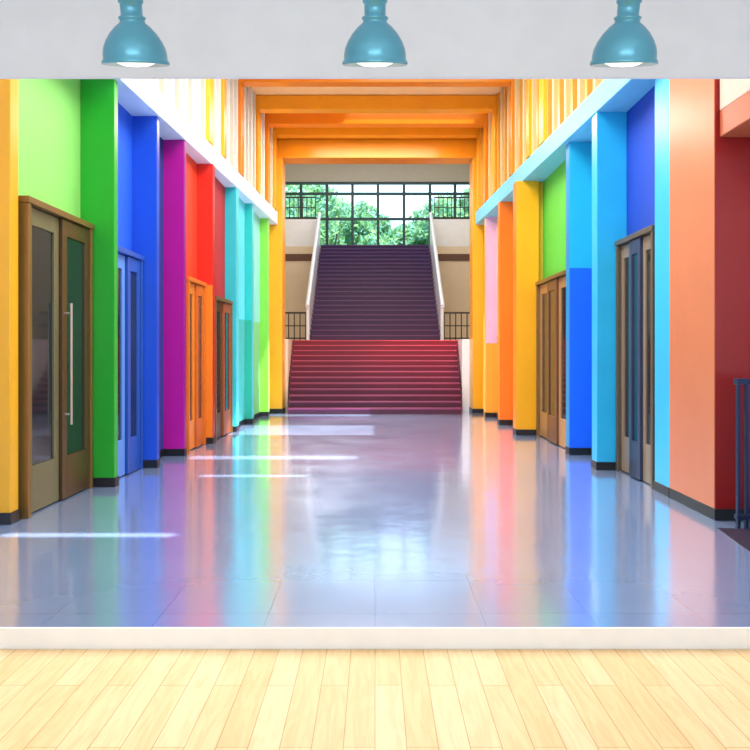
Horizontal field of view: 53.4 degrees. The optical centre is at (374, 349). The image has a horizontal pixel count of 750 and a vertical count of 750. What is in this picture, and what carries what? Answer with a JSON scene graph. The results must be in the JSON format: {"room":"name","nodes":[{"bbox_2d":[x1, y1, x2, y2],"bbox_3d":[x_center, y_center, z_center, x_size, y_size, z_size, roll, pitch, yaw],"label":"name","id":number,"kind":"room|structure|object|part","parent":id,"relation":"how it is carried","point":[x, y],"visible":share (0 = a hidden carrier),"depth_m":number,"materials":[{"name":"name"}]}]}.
{"room":"mural display room","nodes":[
{"label":"mural display room","id":0,"kind":"room"},
{"bbox_2d":[18,79,80,217],"bbox_3d":[-3.269,-0.876,7.325,0.162,4.727,1.650,0,0,0],"label":"wall","id":1,"kind":"structure","parent":0,"point":[49,110],"depth_m":7.35,"materials":[{"name":"green paint"}]},
{"bbox_2d":[32,208,58,511],"bbox_3d":[-3.125,0.091,6.968,0.050,2.762,0.683,0,0,0],"label":"leaf","id":2,"kind":"object","parent":1,"relation":"attached to","point":[45,227],"visible":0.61,"depth_m":7.03,"materials":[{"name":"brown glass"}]},
{"bbox_2d":[18,195,94,518],"bbox_3d":[-3.120,0.064,7.315,0.160,2.847,1.530,0,0,0],"label":"frame","id":3,"kind":"object","parent":1,"relation":"attached to","point":[26,203],"visible":0.54,"depth_m":6.56,"materials":[{"name":"brown wood"}]},
{"bbox_2d":[59,219,88,499],"bbox_3d":[-3.095,0.091,7.662,0.050,2.762,0.683,0,0,0],"label":"leaf","id":4,"kind":"object","parent":1,"relation":"attached to","point":[73,238],"visible":1,"depth_m":7.63,"materials":[{"name":"brown wood"}]},
{"bbox_2d":[65,303,72,424],"bbox_3d":[-3.036,0.137,7.381,0.079,1.200,0.028,0,0,0],"label":"door handle","id":5,"kind":"object","parent":4,"relation":"attached to","point":[71,304],"depth_m":7.37,"materials":[{"name":"metal"}]},
{"bbox_2d":[118,103,131,250],"bbox_3d":[-3.129,-0.876,8.800,0.162,4.727,1.300,0,0,0],"label":"wall","id":6,"kind":"structure","parent":0,"point":[124,117],"depth_m":9.10,"materials":[{"name":"blue paint"}]},
{"bbox_2d":[118,254,124,476],"bbox_3d":[-2.985,0.181,8.595,0.050,2.582,0.458,0,0,0],"label":"leaf","id":7,"kind":"object","parent":6,"relation":"attached to","point":[121,259],"visible":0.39,"depth_m":8.72,"materials":[{"name":"blue wood"}]},
{"bbox_2d":[118,246,143,468],"bbox_3d":[-2.980,0.153,8.830,0.160,2.667,1.080,0,0,0],"label":"frame","id":8,"kind":"object","parent":6,"relation":"attached to","point":[122,251],"visible":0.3,"depth_m":9.30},
{"bbox_2d":[125,256,139,473],"bbox_3d":[-2.955,0.181,9.065,0.050,2.582,0.458,0,0,0],"label":"leaf","id":9,"kind":"object","parent":6,"relation":"attached to","point":[132,266],"visible":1,"depth_m":9.04,"materials":[{"name":"blue wood"}]},
{"bbox_2d":[159,136,163,457],"bbox_3d":[-3.039,-0.876,9.975,0.162,4.727,1.050,0,0,0],"label":"wall","id":10,"kind":"structure","parent":0,"point":[161,450],"depth_m":10.32,"materials":[{"name":"paint"}]},
{"bbox_2d":[186,153,196,278],"bbox_3d":[-2.889,-0.876,11.175,0.162,4.727,1.350,0,0,0],"label":"wall","id":11,"kind":"structure","parent":0,"point":[191,165],"depth_m":11.45,"materials":[{"name":"red paint"}]},
{"bbox_2d":[190,283,194,449],"bbox_3d":[-2.745,0.241,11.000,0.050,2.462,0.468,0,0,0],"label":"leaf","id":12,"kind":"object","parent":11,"relation":"attached to","point":[192,286],"visible":0.33,"depth_m":11.13,"materials":[{"name":"paint"}]},
{"bbox_2d":[186,276,206,452],"bbox_3d":[-2.740,0.213,11.240,0.160,2.547,1.100,0,0,0],"label":"frame","id":13,"kind":"object","parent":11,"relation":"attached to","point":[189,279],"visible":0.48,"depth_m":10.72,"materials":[{"name":"paint"}]},
{"bbox_2d":[195,284,203,446],"bbox_3d":[-2.715,0.241,11.480,0.050,2.462,0.468,0,0,0],"label":"leaf","id":14,"kind":"object","parent":11,"relation":"attached to","point":[199,290],"visible":1,"depth_m":11.49,"materials":[{"name":"paint"}]},
{"bbox_2d":[215,177,224,297],"bbox_3d":[-2.789,-0.876,12.725,0.162,4.727,1.750,0,0,0],"label":"wall","id":15,"kind":"structure","parent":0,"point":[219,188],"depth_m":13.03,"materials":[{"name":"red paint"}]},
{"bbox_2d":[217,301,221,437],"bbox_3d":[-2.645,0.331,12.430,0.050,2.282,0.628,0,0,0],"label":"leaf","id":16,"kind":"object","parent":15,"relation":"attached to","point":[219,304],"visible":0.52,"depth_m":12.63,"materials":[{"name":"brown wood"}]},
{"bbox_2d":[215,296,232,441],"bbox_3d":[-2.640,0.303,12.750,0.160,2.367,1.420,0,0,0],"label":"frame","id":17,"kind":"object","parent":15,"relation":"attached to","point":[217,298],"visible":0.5,"depth_m":12.43,"materials":[{"name":"brown wood"}]},
{"bbox_2d":[222,303,230,435],"bbox_3d":[-2.615,0.331,13.070,0.050,2.282,0.628,0,0,0],"label":"leaf","id":18,"kind":"object","parent":15,"relation":"attached to","point":[226,308],"visible":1,"depth_m":13.08,"materials":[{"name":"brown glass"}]},
{"bbox_2d":[239,197,244,426],"bbox_3d":[-2.689,-0.876,14.350,0.162,4.727,1.500,0,0,0],"label":"wall","id":19,"kind":"structure","parent":0,"point":[241,203],"depth_m":14.62,"materials":[{"name":"teal paint"}]},
{"bbox_2d":[254,212,259,419],"bbox_3d":[-2.649,-0.876,16.350,0.162,4.727,2.500,0,0,0],"label":"wall","id":20,"kind":"structure","parent":0,"point":[256,218],"depth_m":16.22,"materials":[{"name":"teal paint"}]},
{"bbox_2d":[0,411,749,626],"bbox_3d":[0.000,1.593,17.500,10.800,0.213,27.000,0,0,0],"label":"floor","id":21,"kind":"structure","parent":0,"point":[285,519],"depth_m":5.91,"materials":[{"name":"tile"}]},
{"bbox_2d":[0,79,19,524],"bbox_3d":[-3.274,-0.732,6.425,0.352,4.437,0.174,0,0,0],"label":"pillar","id":22,"kind":"structure","parent":21,"relation":"on","point":[9,511],"depth_m":6.35,"materials":[{"name":"paint"}]},
{"bbox_2d":[81,79,118,486],"bbox_3d":[-3.009,-0.732,8.145,0.382,4.437,0.134,0,0,0],"label":"pillar","id":23,"kind":"structure","parent":21,"relation":"on","point":[99,97],"depth_m":8.09,"materials":[{"name":"paint"}]},
{"bbox_2d":[132,116,159,467],"bbox_3d":[-2.912,-0.732,9.445,0.337,4.437,0.134,0,0,0],"label":"pillar","id":24,"kind":"structure","parent":21,"relation":"on","point":[145,129],"depth_m":9.39,"materials":[{"name":"paint"}]},
{"bbox_2d":[163,140,186,455],"bbox_3d":[-2.829,-0.732,10.500,0.322,4.437,0.124,0,0,0],"label":"pillar","id":25,"kind":"structure","parent":21,"relation":"on","point":[174,151],"depth_m":10.45,"materials":[{"name":"paint"}]},
{"bbox_2d":[197,164,214,443],"bbox_3d":[-2.701,-0.732,11.875,0.277,4.437,0.174,0,0,0],"label":"pillar","id":26,"kind":"structure","parent":21,"relation":"on","point":[205,172],"depth_m":11.80,"materials":[{"name":"paint"}]},
{"bbox_2d":[225,187,238,431],"bbox_3d":[-2.624,-0.732,13.625,0.232,4.437,0.274,0,0,0],"label":"pillar","id":27,"kind":"structure","parent":21,"relation":"on","point":[231,193],"depth_m":13.50,"materials":[{"name":"paint"}]},
{"bbox_2d":[245,204,253,423],"bbox_3d":[-2.554,-0.732,15.100,0.172,4.437,0.224,0,0,0],"label":"pillar","id":28,"kind":"structure","parent":21,"relation":"on","point":[249,208],"depth_m":15.00,"materials":[{"name":"paint"}]},
{"bbox_2d":[260,218,269,415],"bbox_3d":[-2.499,-0.732,16.800,0.222,4.437,0.224,0,0,0],"label":"pillar","id":29,"kind":"structure","parent":21,"relation":"on","point":[264,222],"depth_m":16.70,"materials":[{"name":"paint"}]},
{"bbox_2d":[269,138,483,412],"bbox_3d":[0.000,-1.877,17.900,6.800,6.727,0.620,0,0,0],"label":"portal","id":30,"kind":"object","parent":21,"relation":"on","point":[289,150],"visible":0.44,"depth_m":17.60,"materials":[{"name":"paint"}]},
{"bbox_2d":[285,212,469,413],"bbox_3d":[0.000,-1.822,22.500,10.380,6.618,10.461,0,0,0],"label":"staircase","id":31,"kind":"structure","parent":21,"relation":"on","point":[375,345],"depth_m":20.35,"materials":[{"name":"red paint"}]},
{"bbox_3d":[-2.745,-0.685,21.550,1.510,0.830,0.050,0,0,0],"label":"iron railing","id":32,"kind":"part","parent":31,"relation":"part of","materials":[{"name":"black metal"}]},
{"bbox_3d":[-2.000,-2.651,24.500,0.117,4.961,6.463,0,0,-1],"label":"balustrade","id":33,"kind":"part","parent":31,"relation":"part of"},
{"bbox_3d":[2.000,-2.651,24.500,0.117,4.961,6.463,0,0,1],"label":"balustrade","id":34,"kind":"part","parent":31,"relation":"part of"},
{"bbox_3d":[2.745,-0.685,21.550,1.510,0.830,0.050,0,0,0],"label":"iron railing","id":35,"kind":"part","parent":31,"relation":"part of","materials":[{"name":"black metal"}]},
{"bbox_2d":[484,217,496,416],"bbox_3d":[2.594,-0.732,16.600,0.292,4.437,0.224,0,0,0],"label":"pillar","id":36,"kind":"structure","parent":21,"relation":"on","point":[490,223],"depth_m":16.50,"materials":[{"name":"paint"}]},
{"bbox_2d":[498,202,512,424],"bbox_3d":[2.604,-0.732,14.900,0.272,4.437,0.224,0,0,0],"label":"pillar","id":37,"kind":"structure","parent":21,"relation":"on","point":[505,209],"depth_m":14.80,"materials":[{"name":"paint"}]},
{"bbox_2d":[513,181,538,434],"bbox_3d":[2.659,-0.732,13.150,0.402,4.437,0.324,0,0,0],"label":"pillar","id":38,"kind":"structure","parent":21,"relation":"on","point":[525,193],"depth_m":13.00,"materials":[{"name":"paint"}]},
{"bbox_2d":[565,142,591,454],"bbox_3d":[2.919,-0.732,10.650,0.342,4.437,0.224,0,0,0],"label":"pillar","id":39,"kind":"structure","parent":21,"relation":"on","point":[578,154],"depth_m":10.55,"materials":[{"name":"paint"}]},
{"bbox_2d":[591,112,626,469],"bbox_3d":[2.929,-0.732,9.340,0.382,4.437,0.244,0,0,0],"label":"pillar","id":40,"kind":"structure","parent":21,"relation":"on","point":[609,129],"depth_m":9.23,"materials":[{"name":"paint"}]},
{"bbox_2d":[653,79,669,497],"bbox_3d":[3.127,-0.732,7.700,0.347,4.437,0.424,0,0,0],"label":"pillar","id":41,"kind":"structure","parent":21,"relation":"on","point":[661,484],"depth_m":7.68,"materials":[{"name":"paint"}]},
{"bbox_2d":[669,79,749,520],"bbox_3d":[3.189,-0.732,7.000,0.462,4.437,1.024,0,0,0],"label":"wall","id":42,"kind":"structure","parent":21,"relation":"on","point":[710,172],"depth_m":6.67,"materials":[{"name":"paint"}]},
{"bbox_2d":[717,528,749,551],"bbox_3d":[3.050,1.483,5.400,0.660,0.008,1.600,0,0,0],"label":"entrance mat","id":43,"kind":"object","parent":21,"relation":"on","point":[740,536],"visible":1,"depth_m":5.94,"materials":[{"name":"carpet"}]},
{"bbox_2d":[733,378,749,528],"bbox_3d":[3.190,0.862,6.200,0.380,1.250,0.080,0,0,0],"label":"metal railing","id":44,"kind":"object","parent":21,"relation":"on","point":[738,516],"visible":1,"depth_m":6.18,"materials":[{"name":"metal"}]},
{"bbox_2d":[0,649,749,749],"bbox_3d":[0.000,1.650,0.750,6.600,0.100,6.500,0,0,0],"label":"floor","id":45,"kind":"structure","parent":0,"point":[51,699],"depth_m":3.41,"materials":[{"name":"beige wood"}]},
{"bbox_2d":[0,627,749,648],"bbox_3d":[0.000,1.544,3.993,6.600,0.113,0.015,0,0,0],"label":"baseboard","id":46,"kind":"structure","parent":45,"relation":"on","point":[10,637],"depth_m":3.98,"materials":[{"name":"white paint"}]},
{"bbox_2d":[0,0,749,78],"bbox_3d":[0.000,-3.433,4.015,7.100,3.934,0.030,0,0,0],"label":"wall","id":47,"kind":"structure","parent":0,"point":[40,39],"depth_m":4.00,"materials":[{"name":"white paint"}]},
{"bbox_2d":[252,87,500,94],"bbox_3d":[0.000,-5.325,11.115,7.100,0.150,14.170,0,0,0],"label":"ceiling","id":48,"kind":"structure","parent":0,"point":[258,90],"depth_m":15.07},
{"bbox_2d":[206,79,546,210],"bbox_3d":[0.018,-4.247,14.525,5.711,1.985,5.850,0,0,0],"label":"roof frame","id":49,"kind":"object","parent":48,"relation":"attached to","point":[289,116],"visible":0.59,"depth_m":15.31,"materials":[{"name":"paint"}]},
{"bbox_3d":[0.032,-4.247,15.450,5.356,1.985,0.300,0,0,0],"label":"frame","id":50,"kind":"part","parent":49,"relation":"part of","materials":[{"name":"paint"}]},
{"bbox_3d":[0.026,-4.247,13.890,5.504,1.985,0.280,0,0,0],"label":"frame","id":51,"kind":"part","parent":49,"relation":"part of","materials":[{"name":"paint"}]},
{"bbox_3d":[0.022,-4.247,12.600,5.624,1.985,0.200,0,0,0],"label":"frame","id":52,"kind":"part","parent":49,"relation":"part of","materials":[{"name":"paint"}]},
{"bbox_3d":[0.018,-4.247,11.750,5.711,1.985,0.300,0,0,0],"label":"frame","id":53,"kind":"part","parent":49,"relation":"part of","materials":[{"name":"paint"}]},
{"bbox_3d":[0.039,-4.247,17.300,5.178,1.985,0.300,0,0,0],"label":"frame","id":54,"kind":"part","parent":49,"relation":"part of","materials":[{"name":"paint"}]},
{"bbox_3d":[0.035,-4.247,16.450,5.260,1.985,0.300,0,0,0],"label":"frame","id":55,"kind":"part","parent":49,"relation":"part of","materials":[{"name":"paint"}]},
{"bbox_2d":[285,164,469,266],"bbox_3d":[0.000,-3.350,31.100,10.700,10.100,0.200,0,0,0],"label":"wall","id":56,"kind":"structure","parent":0,"point":[293,172],"depth_m":31.00,"materials":[{"name":"grey paint"}]},
{"bbox_2d":[285,182,469,245],"bbox_3d":[0.062,-5.480,31.025,8.058,3.020,0.150,0,0,0],"label":"window","id":57,"kind":"structure","parent":56,"relation":"in","point":[301,193],"depth_m":30.96,"materials":[{"name":"black metal"}]},
{"bbox_2d":[496,216,497,417],"bbox_3d":[2.769,-0.876,16.250,0.162,4.727,2.700,0,0,0],"label":"wall","id":58,"kind":"structure","parent":0,"point":[497,216],"depth_m":16.42,"materials":[{"name":"paint"}]},
{"bbox_2d":[539,182,542,280],"bbox_3d":[2.869,-0.876,14.000,0.162,4.727,1.800,0,0,0],"label":"wall","id":59,"kind":"structure","parent":0,"point":[540,183],"depth_m":13.10,"materials":[{"name":"paint"}]},
{"bbox_2d":[543,160,565,278],"bbox_3d":[3.019,-0.876,11.875,0.162,4.727,2.450,0,0,0],"label":"wall","id":60,"kind":"structure","parent":0,"point":[554,186],"depth_m":12.24,"materials":[{"name":"green paint"}]},
{"bbox_2d":[540,283,546,437],"bbox_3d":[2.875,0.181,12.560,0.050,2.582,0.648,0,0,0],"label":"leaf","id":61,"kind":"object","parent":60,"relation":"attached to","point":[543,288],"visible":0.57,"depth_m":12.68,"materials":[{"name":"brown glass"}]},
{"bbox_2d":[535,270,565,435],"bbox_3d":[2.870,0.153,11.900,0.160,2.667,2.120,0,0,0],"label":"frame","id":62,"kind":"object","parent":60,"relation":"attached to","point":[538,284],"visible":0.3,"depth_m":12.89,"materials":[{"name":"brown wood"}]},
{"bbox_2d":[547,279,558,444],"bbox_3d":[2.845,0.181,11.900,0.050,2.582,0.648,0,0,0],"label":"leaf","id":63,"kind":"object","parent":60,"relation":"attached to","point":[552,286],"visible":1,"depth_m":11.85,"materials":[{"name":"brown wood"}]},
{"bbox_2d":[559,276,565,447],"bbox_3d":[2.875,0.181,11.240,0.050,2.582,0.648,0,0,0],"label":"leaf","id":64,"kind":"object","parent":60,"relation":"attached to","point":[562,281],"visible":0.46,"depth_m":11.40,"materials":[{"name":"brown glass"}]},
{"bbox_2d":[627,86,654,235],"bbox_3d":[3.189,-0.876,8.625,0.162,4.727,1.450,0,0,0],"label":"wall","id":65,"kind":"structure","parent":0,"point":[640,117],"depth_m":8.72,"materials":[{"name":"blue paint"}]},
{"bbox_2d":[621,244,628,472],"bbox_3d":[3.045,0.101,8.957,0.050,2.742,0.355,0,0,0],"label":"leaf","id":66,"kind":"object","parent":65,"relation":"attached to","point":[624,249],"visible":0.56,"depth_m":9.04,"materials":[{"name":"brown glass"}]},
{"bbox_2d":[615,225,654,488],"bbox_3d":[3.040,0.073,8.590,0.160,2.827,1.240,0,0,0],"label":"frame","id":67,"kind":"object","parent":65,"relation":"attached to","point":[650,230],"visible":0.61,"depth_m":8.21,"materials":[{"name":"wood"}]},
{"bbox_2d":[629,238,642,479],"bbox_3d":[3.015,0.101,8.590,0.050,2.742,0.355,0,0,0],"label":"leaf","id":68,"kind":"object","parent":65,"relation":"attached to","point":[635,246],"visible":1,"depth_m":8.57,"materials":[{"name":"dark wood"},{"name":"dark glass"}]},
{"bbox_2d":[643,235,649,483],"bbox_3d":[3.045,0.101,8.223,0.050,2.742,0.355,0,0,0],"label":"leaf","id":69,"kind":"object","parent":65,"relation":"attached to","point":[646,240],"visible":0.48,"depth_m":8.32,"materials":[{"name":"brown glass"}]},
{"bbox_3d":[0.000,-2.150,0.700,6.840,0.100,6.600,0,0,0],"label":"ceiling","id":70,"kind":"structure","parent":0,"visible":0},
{"bbox_2d":[101,0,169,66],"bbox_3d":[-0.962,-1.605,2.994,0.266,0.990,0.263,0,0,0],"label":"pendant lamp","id":71,"kind":"object","parent":70,"relation":"hanging from","point":[131,43],"visible":1,"depth_m":2.90,"materials":[{"name":"teal metal"}]},
{"bbox_3d":[-0.962,-1.213,2.980,0.161,0.153,0.161,0,17,0],"label":"bulb","id":72,"kind":"part","parent":71,"relation":"part of","materials":[{"name":"white glass"}]},
{"bbox_2d":[342,0,407,66],"bbox_3d":[0.000,-1.605,2.994,0.266,0.990,0.263,0,0,0],"label":"pendant lamp","id":73,"kind":"object","parent":70,"relation":"hanging from","point":[374,43],"visible":1,"depth_m":2.90,"materials":[{"name":"teal metal"}]},
{"bbox_3d":[0.000,-1.213,2.980,0.161,0.153,0.161,0,17,0],"label":"bulb","id":74,"kind":"part","parent":73,"relation":"part of","materials":[{"name":"white glass"}]},
{"bbox_2d":[589,0,657,66],"bbox_3d":[1.000,-1.605,2.994,0.266,0.990,0.263,0,0,0],"label":"pendant lamp","id":75,"kind":"object","parent":70,"relation":"hanging from","point":[627,42],"visible":1,"depth_m":2.90,"materials":[{"name":"teal metal"}]},
{"bbox_3d":[1.000,-1.213,2.980,0.161,0.153,0.161,0,17,0],"label":"bulb","id":76,"kind":"part","parent":75,"relation":"part of","materials":[{"name":"white glass"}]},
{"bbox_3d":[-5.275,-3.350,24.600,0.150,10.100,12.800,0,0,0],"label":"wall","id":77,"kind":"structure","parent":0,"visible":0},
{"bbox_2d":[285,197,469,339],"bbox_3d":[0.000,-2.985,29.270,10.380,5.430,3.340,0,0,0],"label":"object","id":78,"kind":"object","parent":77,"relation":"attached to","point":[452,236],"visible":0.38,"depth_m":27.62,"materials":[{"name":"beige paint"}]},
{"bbox_3d":[-3.650,-5.275,27.700,2.900,0.850,0.050,0,0,0],"label":"iron railing","id":79,"kind":"part","parent":78,"relation":"part of","materials":[{"name":"black metal"}]},
{"bbox_3d":[3.650,-5.275,27.700,2.900,0.850,0.050,0,0,0],"label":"iron railing","id":80,"kind":"part","parent":78,"relation":"part of","materials":[{"name":"black metal"}]},
{"bbox_3d":[3.475,-1.775,5.250,0.150,6.950,2.500,0,0,0],"label":"wall","id":81,"kind":"structure","parent":0,"visible":0},
{"bbox_2d":[720,79,749,136],"bbox_3d":[3.200,-3.525,6.195,0.400,3.350,0.590,0,0,0],"label":"trim","id":82,"kind":"structure","parent":81,"relation":"attached to","point":[734,93],"depth_m":6.25,"materials":[{"name":"paint"}]},
{"bbox_3d":[-3.425,-4.250,12.225,0.050,2.000,11.650,0,0,0],"label":"wall","id":83,"kind":"structure","parent":0,"visible":0},
{"bbox_2d":[115,79,277,224],"bbox_3d":[-2.875,-3.100,12.025,0.599,0.300,11.095,0,0,3],"label":"trim","id":84,"kind":"structure","parent":83,"relation":"attached to","point":[139,97],"depth_m":10.44,"materials":[{"name":"white paint"}]},
{"bbox_2d":[147,79,272,206],"bbox_3d":[-2.741,-4.247,12.000,0.270,1.986,10.828,0,0,3],"label":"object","id":85,"kind":"object","parent":84,"relation":"on","point":[188,96],"visible":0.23,"depth_m":13.08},
{"bbox_3d":[3.425,-4.250,12.275,0.050,2.000,11.550,0,0,0],"label":"wall","id":86,"kind":"structure","parent":0,"visible":0},
{"bbox_2d":[476,79,654,224],"bbox_3d":[2.915,-3.100,12.025,0.599,0.300,11.087,0,0,-3],"label":"trim","id":87,"kind":"structure","parent":86,"relation":"attached to","point":[612,95],"depth_m":10.44,"materials":[{"name":"paint"}]},
{"bbox_2d":[481,79,603,205],"bbox_3d":[2.781,-4.247,12.000,0.270,1.986,10.822,0,0,-3],"label":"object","id":88,"kind":"object","parent":87,"relation":"on","point":[564,96],"visible":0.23,"depth_m":13.05,"materials":[{"name":"paint"}]},
{"label":"outside","id":89,"kind":"structure","parent":0,"visible":0},
{"bbox_3d":[0.000,1.800,55.600,60.000,0.200,48.800,0,0,0],"label":"lawn","id":90,"kind":"structure","parent":89,"visible":0},
{"bbox_2d":[286,187,332,245],"bbox_3d":[-5.225,-3.261,36.761,6.335,9.883,4.510,0,0,0],"label":"leafy tree","id":91,"kind":"object","parent":90,"relation":"on","point":[293,211],"visible":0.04,"depth_m":36.77,"materials":[{"name":"green plant"}]},
{"bbox_2d":[285,185,349,237],"bbox_3d":[-4.199,-4.476,44.483,4.632,12.311,6.301,0,0,32],"label":"leafy tree","id":92,"kind":"object","parent":90,"relation":"on","point":[315,188],"visible":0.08,"depth_m":43.66,"materials":[{"name":"green plant"}]},
{"bbox_2d":[304,200,381,244],"bbox_3d":[-2.374,-3.115,39.118,5.507,9.589,3.909,0,0,0],"label":"leafy tree","id":93,"kind":"object","parent":90,"relation":"on","point":[361,228],"visible":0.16,"depth_m":38.30,"materials":[{"name":"green plant"}]},
{"bbox_2d":[328,196,392,242],"bbox_3d":[-1.853,-4.001,46.772,6.368,11.361,5.299,0,0,0],"label":"leafy tree","id":94,"kind":"object","parent":90,"relation":"on","point":[386,225],"visible":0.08,"depth_m":47.70,"materials":[{"name":"green plant"}]},
{"bbox_2d":[342,233,398,244],"bbox_3d":[-0.227,-2.033,36.716,4.313,7.425,3.407,0,0,-17],"label":"leafy tree","id":95,"kind":"object","parent":90,"relation":"on","point":[369,240],"visible":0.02,"depth_m":36.31,"materials":[{"name":"green plant"}]},
{"bbox_2d":[339,224,407,244],"bbox_3d":[0.136,-3.009,43.783,6.226,9.378,4.020,0,0,-14],"label":"leafy tree","id":96,"kind":"object","parent":90,"relation":"on","point":[398,228],"visible":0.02,"depth_m":44.62,"materials":[{"name":"green plant"}]},
{"bbox_2d":[385,222,428,244],"bbox_3d":[1.979,-2.408,38.244,4.083,8.177,3.215,0,0,0],"label":"leafy tree","id":97,"kind":"object","parent":90,"relation":"on","point":[414,235],"visible":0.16,"depth_m":37.69,"materials":[{"name":"green plant"}]},
{"bbox_2d":[407,188,468,236],"bbox_3d":[4.896,-4.320,45.976,7.160,11.999,4.805,0,0,-10],"label":"leafy tree","id":98,"kind":"object","parent":90,"relation":"on","point":[415,213],"visible":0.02,"depth_m":44.55,"materials":[{"name":"green plant"}]},
{"bbox_2d":[418,195,467,234],"bbox_3d":[4.737,-2.965,37.728,5.403,9.290,5.192,0,0,0],"label":"leafy tree","id":99,"kind":"object","parent":90,"relation":"on","point":[425,227],"visible":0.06,"depth_m":36.60,"materials":[{"name":"green plant"}]}
]}

